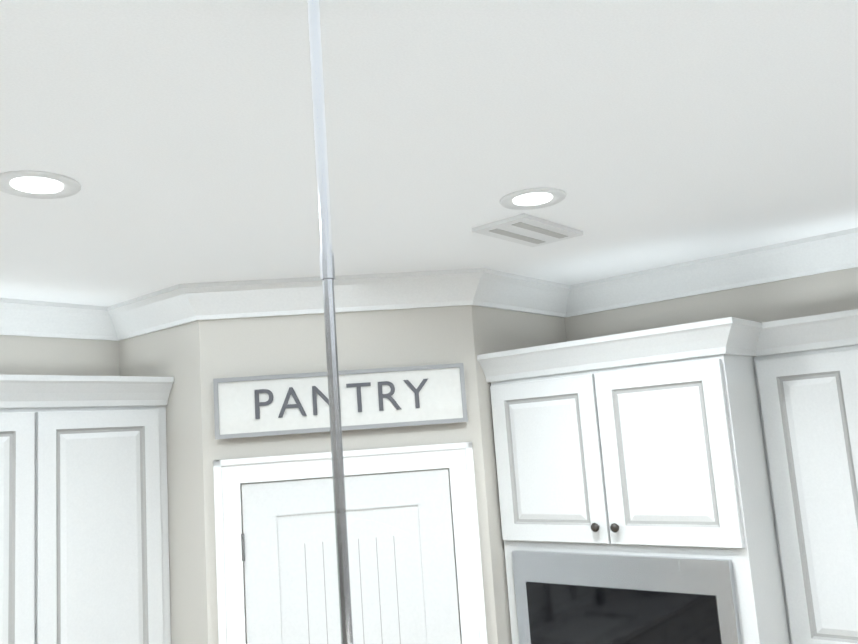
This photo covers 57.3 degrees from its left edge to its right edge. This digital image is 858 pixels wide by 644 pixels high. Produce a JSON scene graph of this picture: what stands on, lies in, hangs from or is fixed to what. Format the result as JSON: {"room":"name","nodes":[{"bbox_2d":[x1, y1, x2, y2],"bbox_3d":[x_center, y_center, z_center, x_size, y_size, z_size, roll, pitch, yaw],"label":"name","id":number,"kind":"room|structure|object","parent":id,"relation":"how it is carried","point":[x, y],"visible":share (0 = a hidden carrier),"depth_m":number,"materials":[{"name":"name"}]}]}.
{"room":"kitchen","nodes":[
{"label":"kitchen","id":0,"kind":"room"},
{"bbox_2d":[0,335,119,375],"bbox_3d":[-2.141,1.228,1.900,0.120,2.740,3.156,-11,-11,39],"label":"wall","id":1,"kind":"structure","parent":0,"point":[24,355],"depth_m":2.96,"materials":[{"name":"beige paint"}]},
{"bbox_2d":[0,374,172,643],"bbox_3d":[-1.359,0.715,2.587,0.350,1.040,0.924,-11,-11,39],"label":"upper cabinet","id":2,"kind":"object","parent":1,"relation":"attached to","point":[84,546],"depth_m":2.60,"materials":[{"name":"wood"}]},
{"bbox_2d":[119,305,566,643],"bbox_3d":[-0.240,1.267,3.097,1.250,2.740,1.364,-11,-11,39],"label":"wall","id":3,"kind":"structure","parent":0,"point":[194,359],"depth_m":2.81,"materials":[{"name":"beige paint"}]},
{"bbox_2d":[213,363,467,439],"bbox_3d":[-0.308,0.277,2.771,0.880,0.210,0.018,-3,-8,-5],"label":"sign","id":4,"kind":"object","parent":3,"relation":"attached to","point":[269,405],"visible":1,"depth_m":2.77,"materials":[{"name":"white wood"}]},
{"bbox_2d":[213,442,487,643],"bbox_3d":[-0.222,1.504,2.610,0.902,2.129,0.026,-3,-8,-5],"label":"door frame","id":5,"kind":"structure","parent":3,"relation":"attached to","point":[232,475],"depth_m":2.73,"materials":[{"name":"white wood"}]},
{"bbox_2d":[241,469,460,643],"bbox_3d":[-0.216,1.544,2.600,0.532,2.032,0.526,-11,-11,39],"label":"pantry door","id":6,"kind":"structure","parent":3,"relation":"in","point":[403,585],"depth_m":2.71,"materials":[{"name":"wood"}]},
{"bbox_2d":[0,227,857,340],"bbox_3d":[1.135,-0.462,1.040,6.450,0.115,5.610,-11,-11,39],"label":"crown molding","id":7,"kind":"structure","parent":3,"relation":"attached to","point":[173,306],"depth_m":2.85,"materials":[{"name":"white wood"}]},
{"bbox_2d":[0,0,857,306],"bbox_3d":[1.129,-0.548,1.053,6.690,0.060,5.850,-11,-11,39],"label":"ceiling","id":8,"kind":"structure","parent":0,"point":[176,138],"depth_m":1.53,"materials":[{"name":"white paint"}]},
{"bbox_2d":[0,170,80,198],"bbox_3d":[-0.820,-0.289,1.646,0.181,0.006,0.168,-11,-11,39],"label":"recessed light","id":9,"kind":"object","parent":8,"relation":"in","point":[71,186],"depth_m":1.65,"materials":[{"name":"white plastic"}]},
{"bbox_2d":[308,0,352,643],"bbox_3d":[-0.107,0.046,0.874,0.296,0.989,0.296,-11,-11,39],"label":"pendant light","id":10,"kind":"object","parent":8,"relation":"hanging from","point":[327,270],"visible":1,"depth_m":0.88,"materials":[{"name":"silver metal"}]},
{"bbox_2d":[472,213,582,246],"bbox_3d":[0.296,-0.266,2.318,0.180,0.013,0.320,-11,-11,39],"label":"ceiling vent","id":11,"kind":"object","parent":8,"relation":"in","point":[528,230],"visible":1,"depth_m":2.29,"materials":[{"name":"white metal"}]},
{"bbox_2d":[500,188,565,209],"bbox_3d":[0.263,-0.315,1.996,0.174,0.006,0.181,-11,-11,39],"label":"recessed light","id":12,"kind":"object","parent":8,"relation":"in","point":[532,198],"depth_m":2.00,"materials":[{"name":"white plastic"}]},
{"bbox_2d":[565,267,857,340],"bbox_3d":[2.217,0.934,2.020,4.190,2.740,0.120,-11,-11,39],"label":"wall","id":13,"kind":"structure","parent":0,"point":[822,293],"depth_m":2.92,"materials":[{"name":"beige paint"}]},
{"bbox_3d":[1.327,2.215,0.648,6.690,0.060,5.850,-11,-11,39],"label":"floor","id":14,"kind":"structure","parent":0,"visible":0},
{"bbox_2d":[477,309,857,643],"bbox_3d":[1.944,0.900,1.645,4.113,2.738,0.803,-11,-11,39],"label":"tall cabinet","id":15,"kind":"object","parent":14,"relation":"on","point":[693,483],"visible":1,"depth_m":2.44,"materials":[{"name":"wood"}]}
]}

